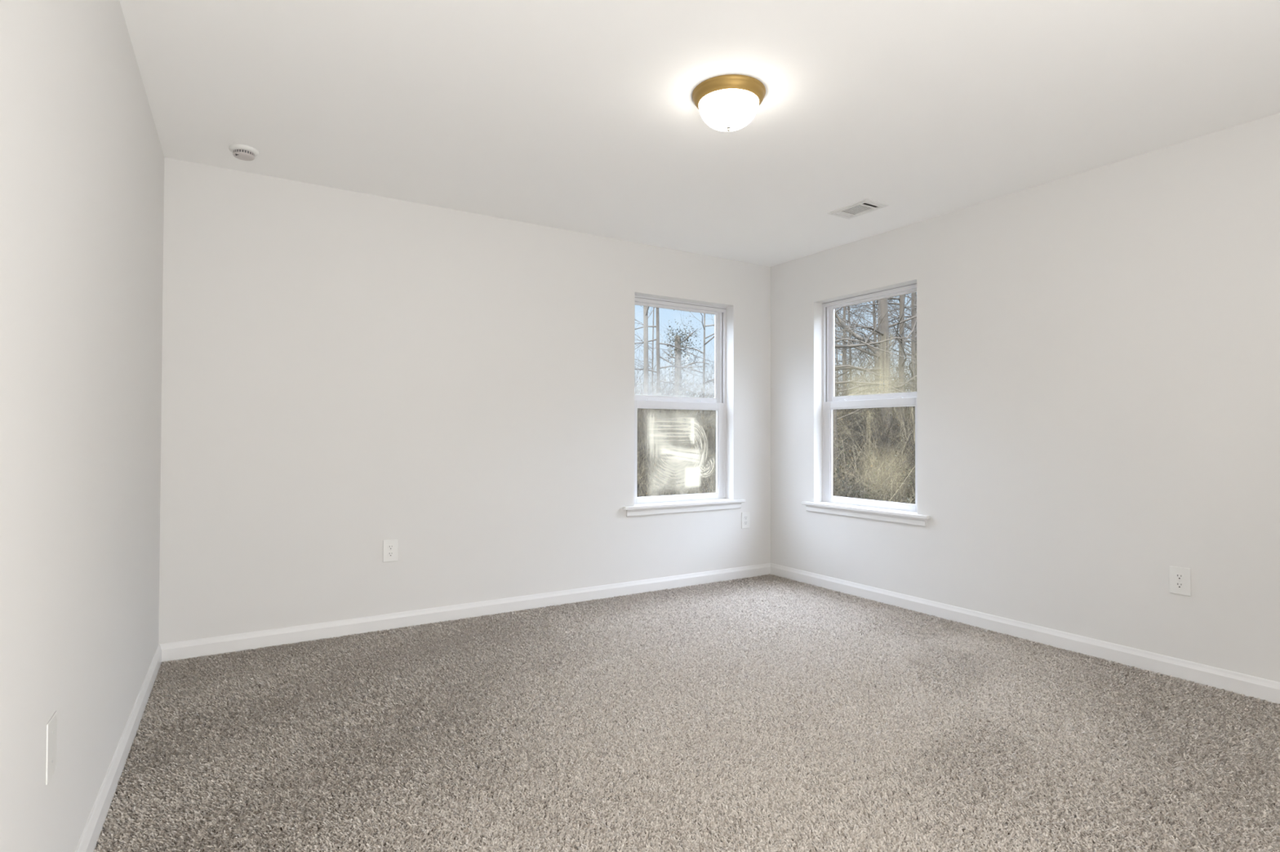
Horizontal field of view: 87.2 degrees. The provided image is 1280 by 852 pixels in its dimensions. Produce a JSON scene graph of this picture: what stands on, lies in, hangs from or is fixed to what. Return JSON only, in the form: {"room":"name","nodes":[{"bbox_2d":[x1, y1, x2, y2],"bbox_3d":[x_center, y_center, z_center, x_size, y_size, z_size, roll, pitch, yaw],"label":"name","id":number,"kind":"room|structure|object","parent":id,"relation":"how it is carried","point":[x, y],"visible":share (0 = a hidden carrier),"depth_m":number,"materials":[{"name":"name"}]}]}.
{"room":"empty bedroom","nodes":[
{"label":"empty bedroom","id":0,"kind":"room"},
{"bbox_2d":[0,0,164,851],"bbox_3d":[-0.728,-0.119,0.413,0.150,2.540,6.506,1,-1,-31],"label":"wall","id":1,"kind":"structure","parent":0,"point":[82,157],"depth_m":1.56,"materials":[{"name":"paint"}]},
{"bbox_2d":[45,711,57,785],"bbox_3d":[-1.236,0.675,1.413,0.004,0.124,0.081,1,-1,-31],"label":"blank wall plate","id":2,"kind":"object","parent":1,"relation":"attached to","point":[51,726],"visible":1,"depth_m":1.41,"materials":[{"name":"white plastic"}]},
{"bbox_2d":[75,644,161,851],"bbox_3d":[-0.966,1.073,0.958,0.014,0.095,5.302,1,-1,-31],"label":"baseboard","id":3,"kind":"structure","parent":1,"relation":"attached to","point":[87,842],"depth_m":2.11,"materials":[{"name":"paint"}]},
{"bbox_2d":[158,157,770,644],"bbox_3d":[-0.742,-0.068,4.327,4.407,2.540,0.150,1,-1,-32],"label":"wall","id":4,"kind":"structure","parent":0,"point":[344,373],"depth_m":3.86,"materials":[{"name":"paint"}]},
{"bbox_2d":[382,539,398,562],"bbox_3d":[-1.411,0.705,3.806,0.081,0.124,0.009,1,-1,-32],"label":"wall outlet","id":5,"kind":"object","parent":4,"relation":"attached to","point":[389,546],"visible":1,"depth_m":3.80,"materials":[{"name":"white plastic"}]},
{"bbox_2d":[159,563,770,662],"bbox_3d":[-0.638,1.116,4.282,3.957,0.095,0.014,1,-1,-32],"label":"baseboard","id":6,"kind":"structure","parent":4,"relation":"attached to","point":[201,647],"depth_m":3.91,"materials":[{"name":"paint"}]},
{"bbox_2d":[622,295,745,516],"bbox_3d":[0.308,-0.150,4.965,1.074,1.558,0.186,1,-1,-32],"label":"window","id":7,"kind":"structure","parent":4,"relation":"in","point":[686,464],"depth_m":5.03,"materials":[{"name":"white plastic"}]},
{"bbox_2d":[741,511,749,528],"bbox_3d":[0.817,0.729,5.201,0.081,0.124,0.009,1,-1,-32],"label":"wall outlet","id":8,"kind":"object","parent":4,"relation":"attached to","point":[744,516],"visible":1,"depth_m":5.20,"materials":[{"name":"white plastic"}]},
{"bbox_2d":[97,582,1279,851],"bbox_3d":[0.998,1.171,1.480,4.457,0.078,6.800,1,-1,-32],"label":"floor","id":9,"kind":"structure","parent":0,"point":[722,583],"depth_m":2.18,"materials":[{"name":"grey carpet"}]},
{"bbox_2d":[93,573,1279,851],"bbox_3d":[0.435,1.136,2.505,4.024,0.016,4.159,1,-1,-32],"label":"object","id":10,"kind":"structure","parent":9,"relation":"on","point":[743,598],"depth_m":2.39,"materials":[{"name":"grey carpet"}]},
{"bbox_2d":[119,0,1279,266],"bbox_3d":[1.005,-1.380,1.513,4.457,0.120,6.800,1,-1,-32],"label":"ceiling","id":11,"kind":"structure","parent":0,"point":[580,116],"depth_m":2.68,"materials":[{"name":"paint"}]},
{"bbox_2d":[228,144,258,160],"bbox_3d":[-1.871,-1.285,3.177,0.121,0.041,0.121,1,-1,-32],"label":"smoke detector","id":12,"kind":"object","parent":11,"relation":"attached to","point":[245,153],"visible":1,"depth_m":3.15,"materials":[{"name":"white plastic"}]},
{"bbox_2d":[692,74,765,131],"bbox_3d":[0.349,-1.232,2.646,0.287,0.149,0.287,1,-1,-32],"label":"ceiling lamp","id":13,"kind":"object","parent":11,"relation":"attached to","point":[730,102],"visible":1,"depth_m":2.56,"materials":[{"name":"gold metal"}]},
{"bbox_2d":[826,199,888,219],"bbox_3d":[1.289,-1.342,3.991,0.196,0.127,0.292,1,-1,-32],"label":"ceiling vent","id":14,"kind":"object","parent":11,"relation":"in","point":[864,206],"visible":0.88,"depth_m":3.99,"materials":[{"name":"white metal"}]},
{"bbox_2d":[770,113,1279,682],"bbox_3d":[2.827,-0.081,2.639,0.150,2.540,6.500,1,-1,-32],"label":"wall","id":15,"kind":"structure","parent":0,"point":[1098,349],"depth_m":3.40,"materials":[{"name":"paint"}]},
{"bbox_2d":[801,283,929,526],"bbox_3d":[1.561,-0.151,4.628,0.186,1.558,1.049,1,-1,-32],"label":"window","id":16,"kind":"structure","parent":15,"relation":"in","point":[886,511],"depth_m":4.75,"materials":[{"name":"white plastic"}]},
{"bbox_2d":[770,563,1279,705],"bbox_3d":[2.436,1.109,3.088,0.014,0.095,5.300,1,-1,-32],"label":"baseboard","id":17,"kind":"structure","parent":15,"relation":"attached to","point":[1229,681],"depth_m":3.47,"materials":[{"name":"paint"}]},
{"bbox_2d":[1168,565,1191,595],"bbox_3d":[2.459,0.706,3.064,0.009,0.124,0.081,1,-1,-32],"label":"wall outlet","id":18,"kind":"object","parent":15,"relation":"attached to","point":[1180,578],"visible":1,"depth_m":3.06,"materials":[{"name":"white plastic"}]},
{"bbox_2d":[1174,573,1184,580],"bbox_3d":[2.457,0.686,3.062,0.002,0.027,0.034,1,-1,-32],"label":"receptacle","id":19,"kind":"object","parent":18,"relation":"attached to","point":[1178,576],"depth_m":3.06,"materials":[{"name":"white plastic"}]},
{"bbox_2d":[1174,582,1184,588],"bbox_3d":[2.456,0.725,3.062,0.002,0.027,0.034,1,-1,-32],"label":"receptacle","id":20,"kind":"object","parent":18,"relation":"attached to","point":[1177,584],"depth_m":3.06,"materials":[{"name":"white plastic"}]},
{"label":"outside","id":21,"kind":"structure","parent":0,"visible":0},
{"bbox_2d":[636,448,910,502],"bbox_3d":[10.131,1.241,32.270,56.000,2.799,64.000,1,-1,-32],"label":"ground","id":22,"kind":"structure","parent":21,"point":[851,448],"depth_m":13.06,"materials":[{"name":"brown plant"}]},
{"bbox_2d":[636,306,654,453],"bbox_3d":[0.240,-5.527,15.209,2.488,13.001,2.980,1,-1,-35],"label":"pine tree","id":23,"kind":"object","parent":22,"relation":"on","point":[646,308],"visible":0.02,"depth_m":14.71,"materials":[{"name":"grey plant"}]},
{"bbox_2d":[634,306,684,394],"bbox_3d":[0.531,-3.056,29.354,3.653,7.075,3.224,0,-1,-2],"label":"bare tree","id":24,"kind":"object","parent":22,"relation":"on","point":[652,344],"visible":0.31,"depth_m":29.27,"materials":[{"name":"grey plant"}]},
{"bbox_2d":[634,358,697,418],"bbox_3d":[-0.261,-0.552,20.610,5.616,4.551,6.766,0,-1,5],"label":"shrub","id":25,"kind":"object","parent":22,"relation":"on","point":[666,358],"visible":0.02,"depth_m":20.01,"materials":[{"name":"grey plant"}]},
{"bbox_2d":[637,384,702,468],"bbox_3d":[-0.323,0.304,14.085,3.751,2.883,3.750,0,-1,26],"label":"shrub","id":26,"kind":"object","parent":22,"relation":"on","point":[683,384],"visible":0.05,"depth_m":14.02,"materials":[{"name":"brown plant"}]},
{"bbox_2d":[634,350,710,424],"bbox_3d":[0.804,-0.534,21.444,6.625,4.457,5.499,1,-1,-37],"label":"shrub","id":27,"kind":"object","parent":22,"relation":"on","point":[653,350],"visible":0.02,"depth_m":21.20,"materials":[{"name":"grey plant"}]},
{"bbox_2d":[634,386,712,462],"bbox_3d":[0.334,0.303,14.421,3.631,2.792,3.633,1,-1,-40],"label":"shrub","id":28,"kind":"object","parent":22,"relation":"on","point":[710,387],"visible":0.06,"depth_m":14.45,"materials":[{"name":"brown plant"}]},
{"bbox_2d":[634,342,712,420],"bbox_3d":[0.523,-0.016,18.598,6.062,4.659,6.059,0,-1,34],"label":"shrub","id":29,"kind":"object","parent":22,"relation":"on","point":[668,343],"visible":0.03,"depth_m":18.89,"materials":[{"name":"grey plant"}]},
{"bbox_2d":[634,307,713,418],"bbox_3d":[0.535,-5.582,15.302,3.112,13.001,3.055,0,-1,-10],"label":"pine tree","id":30,"kind":"object","parent":22,"relation":"on","point":[658,375],"visible":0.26,"depth_m":16.02,"materials":[{"name":"grey plant"}]},
{"bbox_2d":[634,316,713,464],"bbox_3d":[-0.390,-0.546,16.438,5.636,4.568,6.790,0,-1,8],"label":"shrub","id":31,"kind":"object","parent":22,"relation":"on","point":[636,383],"visible":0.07,"depth_m":15.68,"materials":[{"name":"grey plant"}]},
{"bbox_2d":[635,332,714,417],"bbox_3d":[0.594,-0.296,20.929,6.976,5.362,6.974,0,-1,39],"label":"shrub","id":32,"kind":"object","parent":22,"relation":"on","point":[666,332],"visible":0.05,"depth_m":21.25,"materials":[{"name":"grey plant"}]},
{"bbox_2d":[635,358,715,471],"bbox_3d":[0.812,0.199,13.705,4.733,3.638,4.731,0,-1,36],"label":"shrub","id":33,"kind":"object","parent":22,"relation":"on","point":[684,358],"visible":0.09,"depth_m":13.66,"materials":[{"name":"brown plant"}]},
{"bbox_2d":[636,410,715,497],"bbox_3d":[0.159,0.977,11.008,4.017,3.088,4.016,0,-1,35],"label":"shrub","id":34,"kind":"object","parent":22,"relation":"on","point":[639,411],"visible":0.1,"depth_m":10.95,"materials":[{"name":"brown plant"}]},
{"bbox_2d":[636,422,715,497],"bbox_3d":[0.383,1.170,10.094,4.320,2.906,3.586,0,-1,13],"label":"shrub","id":35,"kind":"object","parent":22,"relation":"on","point":[708,422],"visible":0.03,"depth_m":10.08,"materials":[{"name":"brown plant"}]},
{"bbox_2d":[636,377,715,496],"bbox_3d":[0.210,0.592,11.239,3.968,3.216,4.780,0,-1,25],"label":"shrub","id":36,"kind":"object","parent":22,"relation":"on","point":[645,448],"visible":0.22,"depth_m":10.80,"materials":[{"name":"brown plant"}]},
{"bbox_2d":[636,410,715,497],"bbox_3d":[0.454,0.865,10.473,3.880,3.144,4.674,0,-1,36],"label":"shrub","id":37,"kind":"object","parent":22,"relation":"on","point":[653,463],"visible":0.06,"depth_m":10.01,"materials":[{"name":"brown plant"}]},
{"bbox_2d":[636,351,715,478],"bbox_3d":[0.256,-0.036,13.506,4.902,3.298,4.069,0,-1,-23],"label":"shrub","id":38,"kind":"object","parent":22,"relation":"on","point":[649,352],"visible":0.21,"depth_m":13.29,"materials":[{"name":"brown plant"}]},
{"bbox_2d":[636,409,715,496],"bbox_3d":[1.082,0.549,11.404,4.101,2.759,3.404,0,-1,-9],"label":"shrub","id":39,"kind":"object","parent":22,"relation":"on","point":[671,410],"visible":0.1,"depth_m":11.14,"materials":[{"name":"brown plant"}]},
{"bbox_2d":[637,357,715,454],"bbox_3d":[1.158,-0.077,14.862,4.870,3.367,4.486,-1,-1,44],"label":"leafy bush","id":40,"kind":"object","parent":22,"relation":"on","point":[655,357],"visible":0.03,"depth_m":14.65,"materials":[{"name":"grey plant"}]},
{"bbox_2d":[636,408,715,494],"bbox_3d":[1.261,0.644,11.423,3.277,2.656,3.948,0,-1,17],"label":"shrub","id":41,"kind":"object","parent":22,"relation":"on","point":[667,409],"visible":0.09,"depth_m":10.96,"materials":[{"name":"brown plant"}]},
{"bbox_2d":[636,444,715,494],"bbox_3d":[0.933,1.196,10.293,2.842,2.303,3.424,0,-1,-3],"label":"shrub","id":42,"kind":"object","parent":22,"relation":"on","point":[692,444],"visible":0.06,"depth_m":10.19,"materials":[{"name":"green plant"}]},
{"bbox_2d":[638,395,715,493],"bbox_3d":[1.233,0.487,11.939,3.136,2.541,3.778,0,-1,31],"label":"shrub","id":43,"kind":"object","parent":22,"relation":"on","point":[703,443],"visible":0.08,"depth_m":11.63,"materials":[{"name":"green plant"}]},
{"bbox_2d":[641,359,715,435],"bbox_3d":[1.929,0.091,15.519,5.141,3.951,5.139,0,-1,24],"label":"shrub","id":44,"kind":"object","parent":22,"relation":"on","point":[707,359],"visible":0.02,"depth_m":15.77,"materials":[{"name":"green plant"}]},
{"bbox_2d":[644,386,715,466],"bbox_3d":[1.663,0.258,13.606,3.519,2.433,3.241,0,-1,12],"label":"leafy bush","id":45,"kind":"object","parent":22,"relation":"on","point":[661,387],"visible":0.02,"depth_m":13.37,"materials":[{"name":"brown plant"}]},
{"bbox_2d":[653,377,715,473],"bbox_3d":[1.634,0.327,12.594,3.306,2.679,3.982,0,-1,-15],"label":"shrub","id":46,"kind":"object","parent":22,"relation":"on","point":[689,377],"visible":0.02,"depth_m":12.48,"materials":[{"name":"green plant"}]},
{"bbox_2d":[660,311,714,425],"bbox_3d":[1.788,-2.016,17.890,2.715,6.001,3.671,0,-1,-23],"label":"slender tree","id":47,"kind":"object","parent":22,"relation":"on","point":[704,324],"visible":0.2,"depth_m":17.45,"materials":[{"name":"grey plant"}]},
{"bbox_2d":[662,309,712,426],"bbox_3d":[1.227,-1.034,17.262,1.399,4.009,1.241,0,-1,13],"label":"dead snag","id":48,"kind":"object","parent":22,"relation":"on","point":[677,341],"visible":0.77,"depth_m":17.33,"materials":[{"name":"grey plant"}]},
{"bbox_2d":[634,353,835,464],"bbox_3d":[1.494,-0.035,13.652,4.223,3.423,5.088,0,-1,-3],"label":"shrub","id":49,"kind":"object","parent":22,"relation":"on","point":[673,444],"visible":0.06,"depth_m":13.37,"materials":[{"name":"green plant"}]},
{"bbox_2d":[636,417,834,497],"bbox_3d":[0.462,1.506,7.788,4.265,3.280,4.267,0,-1,2],"label":"shrub","id":50,"kind":"object","parent":22,"relation":"on","point":[685,417],"visible":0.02,"depth_m":8.09,"materials":[{"name":"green plant"}]},
{"bbox_2d":[639,360,842,476],"bbox_3d":[1.929,0.036,13.241,4.319,3.242,4.690,0,-1,-20],"label":"leafy bush","id":51,"kind":"object","parent":22,"relation":"on","point":[840,360],"visible":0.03,"depth_m":13.37,"materials":[{"name":"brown plant"}]},
{"bbox_2d":[670,363,866,431],"bbox_3d":[2.467,0.041,17.015,5.354,4.115,5.352,1,-1,-35],"label":"shrub","id":52,"kind":"object","parent":22,"relation":"on","point":[691,363],"visible":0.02,"depth_m":16.90,"materials":[{"name":"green plant"}]},
{"bbox_2d":[638,417,900,494],"bbox_3d":[1.876,1.081,10.577,4.148,3.188,4.146,0,-1,16],"label":"shrub","id":53,"kind":"object","parent":22,"relation":"on","point":[703,418],"visible":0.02,"depth_m":10.57,"materials":[{"name":"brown plant"}]},
{"bbox_2d":[639,410,901,497],"bbox_3d":[1.978,0.925,10.308,4.343,3.003,4.000,0,-1,34],"label":"leafy bush","id":54,"kind":"object","parent":22,"relation":"on","point":[860,411],"visible":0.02,"depth_m":9.96,"materials":[{"name":"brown plant"}]},
{"bbox_2d":[638,410,911,501],"bbox_3d":[1.776,1.177,9.573,4.762,3.292,4.386,0,-1,-23],"label":"leafy bush","id":55,"kind":"object","parent":22,"relation":"on","point":[844,411],"visible":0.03,"depth_m":9.40,"materials":[{"name":"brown plant"}]},
{"bbox_2d":[659,377,915,500],"bbox_3d":[1.982,0.865,10.584,4.788,3.682,4.790,0,-1,-23],"label":"shrub","id":56,"kind":"object","parent":22,"relation":"on","point":[692,378],"visible":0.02,"depth_m":10.26,"materials":[{"name":"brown plant"}]},
{"bbox_2d":[688,427,915,502],"bbox_3d":[2.772,1.267,9.564,4.177,2.888,3.847,0,-1,-17],"label":"leafy bush","id":57,"kind":"object","parent":22,"relation":"on","point":[908,428],"visible":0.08,"depth_m":9.22,"materials":[{"name":"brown plant"}]},
{"bbox_2d":[699,422,912,502],"bbox_3d":[2.215,1.283,9.728,4.124,3.171,4.126,1,-1,-29],"label":"shrub","id":58,"kind":"object","parent":22,"relation":"on","point":[900,422],"visible":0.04,"depth_m":9.68,"materials":[{"name":"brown plant"}]},
{"bbox_2d":[712,441,906,497],"bbox_3d":[2.450,1.167,9.830,3.213,2.604,3.870,0,-1,34],"label":"shrub","id":59,"kind":"object","parent":22,"relation":"on","point":[851,442],"visible":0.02,"depth_m":9.35,"materials":[{"name":"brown plant"}]},
{"bbox_2d":[704,413,915,504],"bbox_3d":[2.582,1.507,8.102,4.587,3.527,4.588,1,-1,-34],"label":"shrub","id":60,"kind":"object","parent":22,"relation":"on","point":[865,414],"visible":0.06,"depth_m":8.23,"materials":[{"name":"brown plant"}]},
{"bbox_2d":[711,330,910,456],"bbox_3d":[3.948,-0.149,16.888,6.412,4.930,6.414,0,-1,-22],"label":"shrub","id":61,"kind":"object","parent":22,"relation":"on","point":[893,331],"visible":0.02,"depth_m":16.62,"materials":[{"name":"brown plant"}]},
{"bbox_2d":[835,309,864,390],"bbox_3d":[7.338,-2.924,26.039,2.998,7.108,3.835,0,-1,13],"label":"bare tree","id":62,"kind":"object","parent":22,"relation":"on","point":[836,354],"visible":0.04,"depth_m":26.08,"materials":[{"name":"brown plant"}]},
{"bbox_2d":[836,409,872,468],"bbox_3d":[3.471,0.257,13.716,2.789,2.261,3.360,0,-1,-13],"label":"shrub","id":63,"kind":"object","parent":22,"relation":"on","point":[841,410],"visible":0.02,"depth_m":13.23,"materials":[{"name":"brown plant"}]},
{"bbox_2d":[834,382,877,468],"bbox_3d":[2.822,0.099,13.631,3.664,2.970,4.414,1,-1,-40],"label":"shrub","id":64,"kind":"object","parent":22,"relation":"on","point":[846,382],"visible":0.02,"depth_m":12.88,"materials":[{"name":"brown plant"}]},
{"bbox_2d":[835,302,877,394],"bbox_3d":[6.779,-4.295,23.735,4.218,10.001,5.396,0,-1,26],"label":"bare tree","id":65,"kind":"object","parent":22,"relation":"on","point":[865,303],"visible":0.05,"depth_m":23.64,"materials":[{"name":"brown plant"}]},
{"bbox_2d":[834,302,891,392],"bbox_3d":[5.816,-4.596,20.593,5.836,10.817,4.562,0,-1,-6],"label":"bare tree","id":66,"kind":"object","parent":22,"relation":"on","point":[868,302],"visible":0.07,"depth_m":20.59,"materials":[{"name":"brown plant"}]},
{"bbox_2d":[835,306,893,393],"bbox_3d":[7.242,-3.684,23.458,3.943,8.768,4.274,0,-1,22],"label":"bare tree","id":67,"kind":"object","parent":22,"relation":"on","point":[855,313],"visible":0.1,"depth_m":23.95,"materials":[{"name":"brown plant"}]},
{"bbox_2d":[834,296,911,391],"bbox_3d":[7.086,-4.488,22.362,5.224,10.717,4.820,0,-1,-4],"label":"bare tree","id":68,"kind":"object","parent":22,"relation":"on","point":[875,312],"visible":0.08,"depth_m":22.31,"materials":[{"name":"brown plant"}]},
{"bbox_2d":[835,295,911,390],"bbox_3d":[7.700,-4.170,21.284,4.558,10.001,5.164,0,-1,38],"label":"bare tree","id":69,"kind":"object","parent":22,"relation":"on","point":[878,337],"visible":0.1,"depth_m":21.30,"materials":[{"name":"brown plant"}]},
{"bbox_2d":[835,297,911,391],"bbox_3d":[7.959,-4.688,22.596,5.042,11.062,5.711,0,-1,5],"label":"bare tree","id":70,"kind":"object","parent":22,"relation":"on","point":[898,297],"visible":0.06,"depth_m":22.68,"materials":[{"name":"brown plant"}]},
{"bbox_2d":[832,353,915,502],"bbox_3d":[4.049,0.612,10.767,4.779,3.674,4.780,0,-1,-2],"label":"shrub","id":71,"kind":"object","parent":22,"relation":"on","point":[908,435],"visible":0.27,"depth_m":10.83,"materials":[{"name":"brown plant"}]},
{"bbox_2d":[832,434,915,503],"bbox_3d":[3.433,1.192,9.889,3.188,2.584,3.841,1,-1,-33],"label":"shrub","id":72,"kind":"object","parent":22,"relation":"on","point":[877,434],"visible":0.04,"depth_m":9.82,"materials":[{"name":"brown plant"}]},
{"bbox_2d":[832,414,915,502],"bbox_3d":[3.651,0.818,10.815,2.999,2.431,3.613,0,-1,6],"label":"shrub","id":73,"kind":"object","parent":22,"relation":"on","point":[882,465],"visible":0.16,"depth_m":10.53,"materials":[{"name":"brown plant"}]},
{"bbox_2d":[832,423,915,502],"bbox_3d":[2.895,1.348,8.031,4.448,3.075,4.097,0,-1,14],"label":"leafy bush","id":74,"kind":"object","parent":22,"relation":"on","point":[889,479],"visible":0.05,"depth_m":8.35,"materials":[{"name":"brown plant"}]},
{"bbox_2d":[832,411,915,502],"bbox_3d":[4.027,0.699,11.166,2.787,2.259,3.358,0,-1,0],"label":"shrub","id":75,"kind":"object","parent":22,"relation":"on","point":[842,411],"visible":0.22,"depth_m":10.97,"materials":[{"name":"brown plant"}]},
{"bbox_2d":[832,425,915,504],"bbox_3d":[3.053,1.375,8.463,4.324,2.989,3.982,0,-1,-19],"label":"leafy bush","id":76,"kind":"object","parent":22,"relation":"on","point":[874,473],"visible":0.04,"depth_m":8.23,"materials":[{"name":"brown plant"}]},
{"bbox_2d":[836,358,911,461],"bbox_3d":[4.569,-0.274,15.708,5.279,3.552,4.382,1,-1,-31],"label":"shrub","id":77,"kind":"object","parent":22,"relation":"on","point":[870,358],"visible":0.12,"depth_m":15.29,"materials":[{"name":"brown plant"}]},
{"bbox_2d":[833,408,915,503],"bbox_3d":[4.909,1.086,9.794,4.856,3.732,4.854,0,-1,3],"label":"shrub","id":78,"kind":"object","parent":22,"relation":"on","point":[899,409],"visible":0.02,"depth_m":10.16,"materials":[{"name":"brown plant"}]},
{"bbox_2d":[832,308,916,478],"bbox_3d":[3.667,-3.399,12.149,3.682,9.003,3.214,0,-1,17],"label":"gnarled tree","id":79,"kind":"object","parent":22,"relation":"on","point":[834,417],"visible":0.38,"depth_m":12.54,"materials":[{"name":"grey plant"}]},
{"bbox_2d":[835,417,915,503],"bbox_3d":[4.520,0.734,10.793,2.824,2.288,3.402,0,-1,27],"label":"shrub","id":80,"kind":"object","parent":22,"relation":"on","point":[877,418],"visible":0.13,"depth_m":10.72,"materials":[{"name":"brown plant"}]},
{"bbox_2d":[834,293,916,453],"bbox_3d":[4.463,-5.031,13.992,5.135,12.003,3.658,0,-1,-5],"label":"oak tree","id":81,"kind":"object","parent":22,"relation":"on","point":[883,312],"visible":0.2,"depth_m":13.30,"materials":[{"name":"grey plant"}]},
{"bbox_2d":[835,304,915,434],"bbox_3d":[5.315,-2.769,17.493,3.838,7.433,3.388,0,-1,31],"label":"bare tree","id":82,"kind":"object","parent":22,"relation":"on","point":[844,309],"visible":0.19,"depth_m":17.35,"materials":[{"name":"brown plant"}]},
{"bbox_2d":[835,313,916,464],"bbox_3d":[5.644,-0.522,15.182,6.850,4.608,5.686,0,-1,39],"label":"shrub","id":83,"kind":"object","parent":22,"relation":"on","point":[857,427],"visible":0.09,"depth_m":14.81,"materials":[{"name":"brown plant"}]},
{"bbox_2d":[835,308,916,462],"bbox_3d":[6.563,-0.447,13.931,6.640,4.590,6.116,0,-1,19],"label":"leafy bush","id":84,"kind":"object","parent":22,"relation":"on","point":[863,410],"visible":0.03,"depth_m":14.06,"materials":[{"name":"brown plant"}]},
{"bbox_2d":[835,319,916,444],"bbox_3d":[7.404,-0.486,17.957,7.025,4.857,6.470,1,-1,-40],"label":"leafy bush","id":85,"kind":"object","parent":22,"relation":"on","point":[875,319],"visible":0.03,"depth_m":17.85,"materials":[{"name":"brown plant"}]},
{"bbox_2d":[836,336,916,459],"bbox_3d":[5.414,-0.486,16.489,5.286,4.284,6.368,0,-1,-18],"label":"shrub","id":86,"kind":"object","parent":22,"relation":"on","point":[842,336],"visible":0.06,"depth_m":15.99,"materials":[{"name":"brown plant"}]},
{"bbox_2d":[838,390,915,471],"bbox_3d":[5.094,0.201,12.811,2.815,2.282,3.392,0,-1,18],"label":"shrub","id":87,"kind":"object","parent":22,"relation":"on","point":[885,390],"visible":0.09,"depth_m":12.81,"materials":[{"name":"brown plant"}]},
{"bbox_2d":[839,381,915,472],"bbox_3d":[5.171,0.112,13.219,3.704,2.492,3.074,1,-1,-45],"label":"shrub","id":88,"kind":"object","parent":22,"relation":"on","point":[897,384],"visible":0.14,"depth_m":13.00,"materials":[{"name":"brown plant"}]},
{"bbox_2d":[837,368,916,485],"bbox_3d":[5.028,0.133,11.809,3.737,3.029,4.502,0,-1,38],"label":"shrub","id":89,"kind":"object","parent":22,"relation":"on","point":[877,368],"visible":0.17,"depth_m":11.82,"materials":[{"name":"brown plant"}]},
{"bbox_2d":[837,331,916,466],"bbox_3d":[6.177,-0.164,13.274,5.122,3.541,4.718,0,-1,-7],"label":"leafy bush","id":90,"kind":"object","parent":22,"relation":"on","point":[891,331],"visible":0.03,"depth_m":13.18,"materials":[{"name":"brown plant"}]},
{"bbox_2d":[838,354,915,453],"bbox_3d":[6.020,-0.057,17.245,5.780,4.444,5.782,1,-1,-33],"label":"shrub","id":91,"kind":"object","parent":22,"relation":"on","point":[838,354],"visible":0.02,"depth_m":17.26,"materials":[{"name":"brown plant"}]},
{"bbox_2d":[838,293,916,415],"bbox_3d":[5.696,-4.594,14.649,3.579,11.001,3.442,0,-1,0],"label":"maple tree","id":92,"kind":"object","parent":22,"relation":"on","point":[913,312],"visible":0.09,"depth_m":14.63,"materials":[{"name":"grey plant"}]},
{"bbox_2d":[840,371,915,474],"bbox_3d":[5.628,0.176,12.054,3.748,2.591,3.452,-1,-1,42],"label":"leafy bush","id":93,"kind":"object","parent":22,"relation":"on","point":[908,371],"visible":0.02,"depth_m":12.25,"materials":[{"name":"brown plant"}]},
{"bbox_2d":[840,455,915,504],"bbox_3d":[3.859,1.496,7.534,3.794,2.623,3.495,0,-1,-2],"label":"leafy bush","id":94,"kind":"object","parent":22,"relation":"on","point":[899,455],"visible":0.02,"depth_m":7.71,"materials":[{"name":"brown plant"}]},
{"bbox_2d":[840,294,916,440],"bbox_3d":[5.498,-4.553,13.853,2.960,11.001,3.352,0,-1,-8],"label":"maple tree","id":95,"kind":"object","parent":22,"relation":"on","point":[902,331],"visible":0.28,"depth_m":13.60,"materials":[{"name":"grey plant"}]},
{"bbox_2d":[843,438,915,503],"bbox_3d":[4.050,1.401,9.039,3.557,2.670,3.862,0,-1,26],"label":"leafy bush","id":96,"kind":"object","parent":22,"relation":"on","point":[864,438],"visible":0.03,"depth_m":9.13,"materials":[{"name":"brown plant"}]},
{"bbox_2d":[846,384,915,486],"bbox_3d":[5.107,0.473,11.571,3.619,2.783,3.621,1,-1,-31],"label":"shrub","id":97,"kind":"object","parent":22,"relation":"on","point":[873,384],"visible":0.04,"depth_m":12.21,"materials":[{"name":"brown plant"}]},
{"bbox_2d":[848,407,915,494],"bbox_3d":[4.866,0.628,11.342,3.260,2.507,3.261,1,-1,-40],"label":"shrub","id":98,"kind":"object","parent":22,"relation":"on","point":[898,407],"visible":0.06,"depth_m":11.72,"materials":[{"name":"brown plant"}]},
{"bbox_2d":[854,292,916,386],"bbox_3d":[7.311,-3.410,18.412,4.802,8.901,3.754,0,-1,15],"label":"bare tree","id":99,"kind":"object","parent":22,"relation":"on","point":[915,292],"visible":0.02,"depth_m":18.01,"materials":[{"name":"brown plant"}]},
{"bbox_2d":[861,294,916,381],"bbox_3d":[8.099,-4.317,16.892,5.191,10.650,4.790,0,-1,3],"label":"bare tree","id":100,"kind":"object","parent":22,"relation":"on","point":[907,295],"visible":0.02,"depth_m":17.25,"materials":[{"name":"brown plant"}]},
{"bbox_2d":[871,301,911,391],"bbox_3d":[9.085,-4.367,21.263,4.742,10.404,5.372,0,-1,39],"label":"bare tree","id":101,"kind":"object","parent":22,"relation":"on","point":[908,301],"visible":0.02,"depth_m":21.03,"materials":[{"name":"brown plant"}]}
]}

